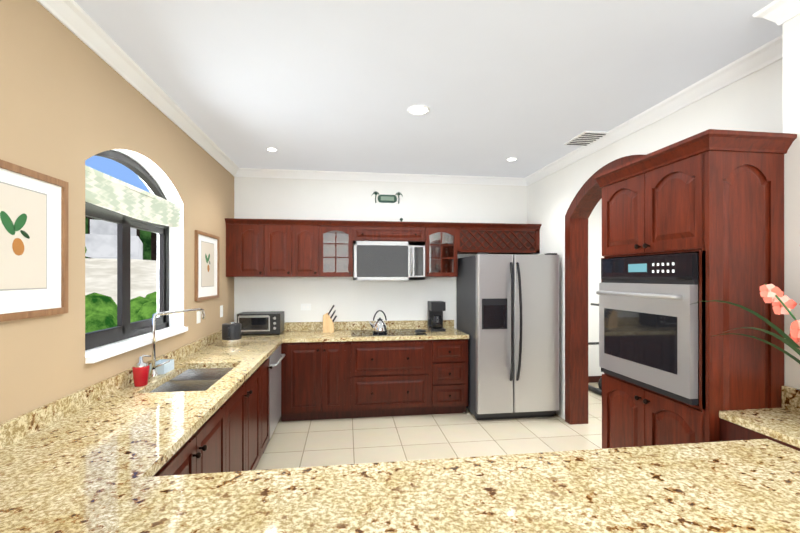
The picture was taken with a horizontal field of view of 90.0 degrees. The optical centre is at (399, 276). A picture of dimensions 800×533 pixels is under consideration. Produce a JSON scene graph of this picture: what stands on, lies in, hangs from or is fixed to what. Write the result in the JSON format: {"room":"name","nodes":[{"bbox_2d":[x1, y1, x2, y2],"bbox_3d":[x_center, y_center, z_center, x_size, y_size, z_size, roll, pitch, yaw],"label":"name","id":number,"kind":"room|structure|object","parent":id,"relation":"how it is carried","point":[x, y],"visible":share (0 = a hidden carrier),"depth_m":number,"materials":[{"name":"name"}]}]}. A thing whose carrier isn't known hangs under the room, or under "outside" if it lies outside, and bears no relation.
{"room":"kitchen","nodes":[
{"label":"kitchen","id":0,"kind":"room"},
{"bbox_2d":[0,0,233,423],"bbox_3d":[-1.535,0.138,0.909,0.200,2.780,7.970,0,0,-8],"label":"wall","id":1,"kind":"structure","parent":0,"point":[70,102],"depth_m":1.95,"materials":[{"name":"beige paint"}]},
{"bbox_2d":[0,159,68,321],"bbox_3d":[-1.511,-0.133,1.575,0.022,0.605,0.560,0,0,-8],"label":"picture frame","id":2,"kind":"object","parent":1,"relation":"attached to","point":[33,244],"visible":1,"depth_m":1.65,"materials":[{"name":"brown wood"}]},
{"bbox_2d":[85,150,168,350],"bbox_3d":[-1.790,-0.186,2.598,0.062,1.190,1.224,0,0,-8],"label":"window","id":3,"kind":"structure","parent":1,"relation":"in","point":[124,328],"depth_m":2.58,"materials":[{"name":"black metal"}]},
{"bbox_2d":[85,165,180,227],"bbox_3d":[-1.694,-0.468,2.611,0.055,0.195,1.204,0,0,-8],"label":"roman shade","id":4,"kind":"object","parent":3,"relation":"attached to","point":[104,190],"visible":0.94,"depth_m":2.45,"materials":[{"name":"fabric"}]},
{"bbox_2d":[85,327,187,363],"bbox_3d":[-1.699,0.422,2.610,0.145,0.034,1.220,0,0,-8],"label":"window sill","id":5,"kind":"structure","parent":1,"relation":"attached to","point":[97,354],"depth_m":2.40,"materials":[{"name":"white paint"}]},
{"bbox_2d":[36,0,243,176],"bbox_3d":[-1.398,-1.210,0.928,0.075,0.085,7.570,0,0,-8],"label":"crown molding","id":6,"kind":"structure","parent":1,"relation":"attached to","point":[77,20],"depth_m":2.32,"materials":[{"name":"white paint"}]},
{"bbox_2d":[197,311,200,323],"bbox_3d":[-1.781,0.353,3.540,0.008,0.120,0.080,0,0,-8],"label":"electrical outlet plate","id":7,"kind":"object","parent":1,"relation":"attached to","point":[198,312],"depth_m":3.53,"materials":[{"name":"white plastic"}]},
{"bbox_2d":[195,230,218,300],"bbox_3d":[-1.802,-0.092,3.753,0.022,0.614,0.608,0,0,-8],"label":"picture frame","id":8,"kind":"object","parent":1,"relation":"attached to","point":[206,266],"visible":1,"depth_m":3.71,"materials":[{"name":"brown wood"}]},
{"bbox_2d":[220,305,222,316],"bbox_3d":[-1.868,0.366,4.189,0.008,0.120,0.080,0,0,-8],"label":"electrical outlet plate","id":9,"kind":"object","parent":1,"relation":"attached to","point":[221,307],"depth_m":4.18,"materials":[{"name":"white plastic"}]},
{"bbox_2d":[234,177,526,328],"bbox_3d":[-0.171,0.141,5.011,3.990,2.780,0.200,0,0,-8],"label":"wall","id":10,"kind":"structure","parent":0,"point":[350,298],"depth_m":4.87,"materials":[{"name":"white paint"}]},
{"bbox_2d":[225,218,268,276],"bbox_3d":[-1.685,-0.309,4.532,0.462,0.630,0.350,0,0,-8],"label":"upper cabinet","id":11,"kind":"object","parent":10,"relation":"attached to","point":[247,240],"depth_m":4.36,"materials":[{"name":"brown wood"}]},
{"bbox_2d":[269,219,296,276],"bbox_3d":[-1.365,-0.309,4.575,0.408,0.630,0.350,0,0,-8],"label":"upper cabinet","id":12,"kind":"object","parent":10,"relation":"attached to","point":[283,248],"depth_m":4.41,"materials":[{"name":"brown wood"}]},
{"bbox_2d":[301,304,310,309],"bbox_3d":[-1.125,0.367,4.778,0.120,0.080,0.008,0,0,-8],"label":"electrical outlet plate","id":13,"kind":"object","parent":10,"relation":"attached to","point":[305,306],"depth_m":4.78,"materials":[{"name":"white plastic"}]},
{"bbox_2d":[297,220,324,276],"bbox_3d":[-1.078,-0.309,4.613,0.395,0.630,0.350,0,0,-8],"label":"upper cabinet","id":14,"kind":"object","parent":10,"relation":"attached to","point":[310,233],"depth_m":4.45,"materials":[{"name":"brown wood"}]},
{"bbox_2d":[240,168,529,185],"bbox_3d":[-0.098,-1.207,4.883,3.520,0.085,0.075,0,0,-8],"label":"crown molding","id":15,"kind":"structure","parent":10,"relation":"attached to","point":[246,172],"depth_m":4.86,"materials":[{"name":"white"}]},
{"bbox_2d":[371,191,401,203],"bbox_3d":[-0.155,-0.968,4.905,0.393,0.144,0.016,0,0,-8],"label":"sign","id":16,"kind":"object","parent":10,"relation":"attached to","point":[387,198],"visible":1,"depth_m":4.90,"materials":[{"name":"green"}]},
{"bbox_2d":[353,221,424,242],"bbox_3d":[-0.143,-0.512,4.738,0.830,0.225,0.350,0,0,-8],"label":"upper cabinet","id":17,"kind":"object","parent":10,"relation":"attached to","point":[362,230],"depth_m":4.57,"materials":[{"name":"brown wood"}]},
{"bbox_2d":[353,241,424,279],"bbox_3d":[-0.137,-0.175,4.686,0.806,0.438,0.449,0,0,-8],"label":"over-the-range microwave","id":18,"kind":"object","parent":17,"relation":"attached to","point":[385,260],"visible":1,"depth_m":4.52,"materials":[{"name":"grey"}]},
{"bbox_2d":[449,226,540,253],"bbox_3d":[1.147,-0.434,4.920,1.041,0.300,0.330,0,0,-8],"label":"upper cabinet","id":19,"kind":"object","parent":10,"relation":"attached to","point":[462,239],"depth_m":4.77,"materials":[{"name":"brown wood"}]},
{"bbox_2d":[74,0,781,177],"bbox_3d":[1.888,-1.301,2.593,7.830,0.100,10.400,0,0,-8],"label":"ceiling","id":20,"kind":"structure","parent":0,"point":[532,86],"depth_m":2.41,"materials":[{"name":"paint"}]},
{"bbox_2d":[266,147,277,151],"bbox_3d":[-1.261,-1.247,3.934,0.112,0.006,0.112,0,0,-8],"label":"recessed light","id":21,"kind":"object","parent":20,"relation":"in","point":[271,149],"visible":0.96,"depth_m":3.93,"materials":[{"name":"white"}]},
{"bbox_2d":[407,105,429,114],"bbox_3d":[0.141,-1.248,3.007,0.173,0.006,0.173,0,0,-8],"label":"recessed light","id":22,"kind":"object","parent":20,"relation":"in","point":[418,109],"visible":1,"depth_m":3.00,"materials":[{"name":"white plastic"}]},
{"bbox_2d":[564,131,606,145],"bbox_3d":[1.684,-1.242,3.618,0.240,0.016,0.340,0,0,-8],"label":"ceiling vent","id":23,"kind":"object","parent":20,"relation":"in","point":[584,138],"visible":0.98,"depth_m":3.59,"materials":[{"name":"white metal"}]},
{"bbox_2d":[255,382,601,469],"bbox_3d":[1.888,1.579,2.591,7.830,0.100,10.400,0,0,-8],"label":"floor","id":24,"kind":"structure","parent":0,"point":[313,443],"depth_m":3.77,"materials":[{"name":"tile"}]},
{"bbox_2d":[154,395,233,475],"bbox_3d":[-1.210,1.106,1.731,0.620,0.844,0.995,0,0,-8],"label":"base cabinet","id":25,"kind":"object","parent":24,"relation":"on","point":[231,434],"depth_m":1.96,"materials":[{"name":"brown wood"}]},
{"bbox_2d":[0,322,287,532],"bbox_3d":[-1.317,0.614,2.475,0.642,0.140,4.517,0,0,-8],"label":"countertop","id":26,"kind":"structure","parent":25,"relation":"on","point":[95,458],"depth_m":1.59,"materials":[{"name":"beige stone"}]},
{"bbox_2d":[132,355,150,386],"bbox_3d":[-1.526,0.554,2.357,0.086,0.177,0.085,0,0,-8],"label":"soap dispenser","id":27,"kind":"object","parent":26,"relation":"on","point":[140,369],"visible":1,"depth_m":2.33,"materials":[{"name":"red plastic"}]},
{"bbox_2d":[150,359,173,373],"bbox_3d":[-1.602,0.609,2.695,0.090,0.069,0.150,0,0,-8],"label":"sponge caddy","id":28,"kind":"object","parent":26,"relation":"on","point":[165,368],"visible":0.75,"depth_m":2.67,"materials":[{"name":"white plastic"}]},
{"bbox_2d":[148,308,204,377],"bbox_3d":[-1.526,0.438,2.758,0.203,0.411,0.449,0,0,-8],"label":"faucet","id":29,"kind":"object","parent":26,"relation":"on","point":[153,373],"visible":1,"depth_m":2.56,"materials":[{"name":"silver metal"}]},
{"bbox_2d":[148,368,232,392],"bbox_3d":[-1.328,0.779,2.606,0.378,0.190,0.768,0,0,-8],"label":"sink","id":30,"kind":"object","parent":26,"relation":"in","point":[203,379],"visible":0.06,"depth_m":2.64,"materials":[{"name":"silver metal"}]},
{"bbox_2d":[222,322,240,345],"bbox_3d":[-1.580,0.536,3.742,0.170,0.215,0.211,0,0,-8],"label":"canister","id":31,"kind":"object","parent":26,"relation":"on","point":[231,333],"visible":1,"depth_m":3.69,"materials":[{"name":"black metal"}]},
{"bbox_2d":[237,311,283,334],"bbox_3d":[-1.558,0.527,4.494,0.456,0.235,0.335,0,0,-8],"label":"toaster oven","id":32,"kind":"object","parent":26,"relation":"on","point":[267,322],"visible":0.98,"depth_m":4.37,"materials":[{"name":"black metal"}]},
{"bbox_2d":[80,439,799,532],"bbox_3d":[0.386,0.663,0.939,2.289,0.040,1.020,0,0,-8],"label":"countertop","id":33,"kind":"structure","parent":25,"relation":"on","point":[738,486],"depth_m":1.17,"materials":[{"name":"beige stone"}]},
{"bbox_2d":[232,359,269,470],"bbox_3d":[-1.407,1.107,3.203,0.620,0.844,0.435,0,0,-8],"label":"base cabinet","id":34,"kind":"object","parent":24,"relation":"on","point":[251,399],"depth_m":2.84,"materials":[{"name":"brown wood"}]},
{"bbox_2d":[263,345,284,452],"bbox_3d":[-1.433,1.110,3.721,0.646,0.840,0.590,0,0,-8],"label":"dishwasher","id":35,"kind":"object","parent":24,"relation":"on","point":[275,358],"visible":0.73,"depth_m":3.67,"materials":[{"name":"grey metal"}]},
{"bbox_2d":[281,342,328,420],"bbox_3d":[-1.044,1.108,4.464,0.475,0.844,0.610,0,0,-8],"label":"base cabinet","id":36,"kind":"object","parent":24,"relation":"on","point":[305,365],"depth_m":4.17,"materials":[{"name":"brown wood"}]},
{"bbox_2d":[284,320,468,342],"bbox_3d":[-0.260,0.616,4.568,1.972,0.140,0.647,0,0,-8],"label":"countertop","id":37,"kind":"structure","parent":36,"relation":"on","point":[294,332],"depth_m":4.60,"materials":[{"name":"beige stone"}]},
{"bbox_2d":[323,305,336,332],"bbox_3d":[-0.808,0.486,4.622,0.160,0.317,0.100,0,0,-8],"label":"knife block","id":38,"kind":"object","parent":37,"relation":"on","point":[328,324],"visible":1,"depth_m":4.57,"materials":[{"name":"brown wood"}]},
{"bbox_2d":[351,329,426,335],"bbox_3d":[-0.144,0.642,4.585,0.830,0.005,0.470,0,0,-8],"label":"cooktop","id":39,"kind":"object","parent":37,"relation":"in","point":[390,332],"visible":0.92,"depth_m":4.47,"materials":[{"name":"black glass"}]},
{"bbox_2d":[369,310,387,333],"bbox_3d":[-0.248,0.509,4.526,0.217,0.258,0.176,0,0,-8],"label":"kettle","id":40,"kind":"object","parent":39,"relation":"on","point":[378,326],"visible":1,"depth_m":4.48,"materials":[{"name":"silver metal"}]},
{"bbox_2d":[415,329,427,332],"bbox_3d":[0.241,0.619,4.538,0.161,0.036,0.101,0,0,-8],"label":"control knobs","id":41,"kind":"object","parent":39,"relation":"on","point":[418,330],"visible":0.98,"depth_m":4.50,"materials":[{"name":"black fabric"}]},
{"bbox_2d":[428,301,445,331],"bbox_3d":[0.421,0.472,4.775,0.197,0.345,0.223,0,0,-8],"label":"coffee maker","id":42,"kind":"object","parent":37,"relation":"on","point":[436,309],"visible":1,"depth_m":4.68,"materials":[{"name":"black plastic"}]},
{"bbox_2d":[329,341,348,418],"bbox_3d":[-0.753,1.108,4.503,0.328,0.844,0.610,0,0,-8],"label":"base cabinet","id":43,"kind":"object","parent":24,"relation":"on","point":[340,380],"depth_m":4.22,"materials":[{"name":"brown wood"}]},
{"bbox_2d":[349,340,432,417],"bbox_3d":[-0.150,1.108,4.583,0.888,0.844,0.610,0,0,-8],"label":"base cabinet","id":44,"kind":"object","parent":24,"relation":"on","point":[392,377],"depth_m":4.29,"materials":[{"name":"brown wood"}]},
{"bbox_2d":[433,339,467,413],"bbox_3d":[0.502,1.108,4.670,0.427,0.844,0.610,0,0,-8],"label":"base cabinet","id":45,"kind":"object","parent":24,"relation":"on","point":[450,356],"depth_m":4.38,"materials":[{"name":"brown wood"}]},
{"bbox_2d":[457,253,558,419],"bbox_3d":[1.211,0.642,4.594,0.910,1.778,0.911,0,0,-8],"label":"refrigerator","id":46,"kind":"object","parent":24,"relation":"on","point":[508,314],"visible":1,"depth_m":4.23,"materials":[{"name":"grey metal"}]},
{"bbox_2d":[588,303,601,394],"bbox_3d":[2.929,0.948,5.296,1.064,1.166,0.440,0,0,-8],"label":"exercise bike","id":47,"kind":"object","parent":24,"relation":"on","point":[596,390],"visible":0.06,"depth_m":5.24,"materials":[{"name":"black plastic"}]},
{"bbox_2d":[594,129,796,448],"bbox_3d":[1.656,0.446,2.181,0.752,2.165,0.813,0,0,-8],"label":"tall cabinet","id":48,"kind":"object","parent":24,"relation":"on","point":[713,199],"visible":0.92,"depth_m":1.83,"materials":[{"name":"brown wood"}]},
{"bbox_2d":[596,253,698,404],"bbox_3d":[1.597,0.243,2.208,0.747,0.702,0.665,0,0,-8],"label":"wall oven","id":49,"kind":"object","parent":48,"relation":"in","point":[648,326],"visible":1,"depth_m":2.06,"materials":[{"name":"grey metal"}]},
{"bbox_2d":[720,418,799,450],"bbox_3d":[1.696,1.080,1.085,0.342,0.895,1.465,0,0,-8],"label":"base cabinet","id":50,"kind":"object","parent":24,"relation":"on","point":[730,431],"visible":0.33,"depth_m":1.70,"materials":[{"name":"brown wood"}]},
{"bbox_2d":[719,386,799,447],"bbox_3d":[1.694,0.566,1.085,0.346,0.130,1.465,0,0,-8],"label":"countertop","id":51,"kind":"structure","parent":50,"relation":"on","point":[782,424],"depth_m":1.70,"materials":[{"name":"beige stone"}]},
{"bbox_2d":[588,198,603,375],"bbox_3d":[2.666,0.142,5.864,2.220,2.780,0.220,0,0,-8],"label":"wall","id":52,"kind":"structure","parent":0,"point":[595,256],"depth_m":5.76,"materials":[{"name":"white paint"}]},
{"bbox_2d":[588,376,601,382],"bbox_3d":[2.754,1.487,5.774,2.010,0.090,0.020,0,0,-8],"label":"baseboard","id":53,"kind":"structure","parent":52,"relation":"attached to","point":[592,379],"depth_m":5.76,"materials":[{"name":"brown wood"}]},
{"bbox_2d":[527,58,782,424],"bbox_3d":[1.948,0.140,3.533,0.180,2.780,3.290,0,0,-8],"label":"wall","id":54,"kind":"structure","parent":0,"point":[753,102],"depth_m":3.99,"materials":[{"name":"white paint"}]},
{"bbox_2d":[565,155,643,424],"bbox_3d":[1.859,0.265,3.441,0.022,2.530,1.590,0,0,-8],"label":"door frame","id":55,"kind":"structure","parent":54,"relation":"attached to","point":[590,183],"depth_m":4.14,"materials":[{"name":"brown wood"}]},
{"bbox_2d":[520,35,782,183],"bbox_3d":[1.816,-1.208,3.466,0.100,0.085,3.190,0,0,-8],"label":"crown molding","id":56,"kind":"structure","parent":54,"relation":"attached to","point":[770,52],"depth_m":2.74,"materials":[{"name":"white paint"}]},
{"bbox_2d":[782,14,799,388],"bbox_3d":[2.309,0.137,-0.338,0.490,2.780,4.480,0,0,-8],"label":"wall","id":57,"kind":"structure","parent":0,"point":[791,71],"depth_m":1.81,"materials":[{"name":"white paint"}]},
{"bbox_2d":[752,0,799,25],"bbox_3d":[2.011,-1.211,-0.239,0.075,0.085,4.355,0,0,-8],"label":"crown molding","id":58,"kind":"structure","parent":57,"relation":"attached to","point":[779,12],"depth_m":1.83,"materials":[{"name":"white"}]},
{"label":"outside","id":59,"kind":"structure","parent":0,"visible":0},
{"bbox_2d":[85,216,156,332],"bbox_3d":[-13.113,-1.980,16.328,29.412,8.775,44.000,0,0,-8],"label":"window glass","id":60,"kind":"object","parent":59,"point":[100,274],"visible":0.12,"depth_m":6.96,"materials":[{"name":"clear glass"}]},
{"bbox_3d":[1.696,0.525,1.532,0.166,0.150,0.166,0,0,-8],"label":"vase","id":61,"kind":"object","parent":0,"visible":0},
{"bbox_2d":[690,284,799,363],"bbox_3d":[1.468,0.163,1.450,0.625,0.629,0.482,0,0,-8],"label":"orchid","id":62,"kind":"object","parent":61,"relation":"in","point":[776,298],"visible":1,"depth_m":1.55,"materials":[{"name":"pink plant"}]}
]}

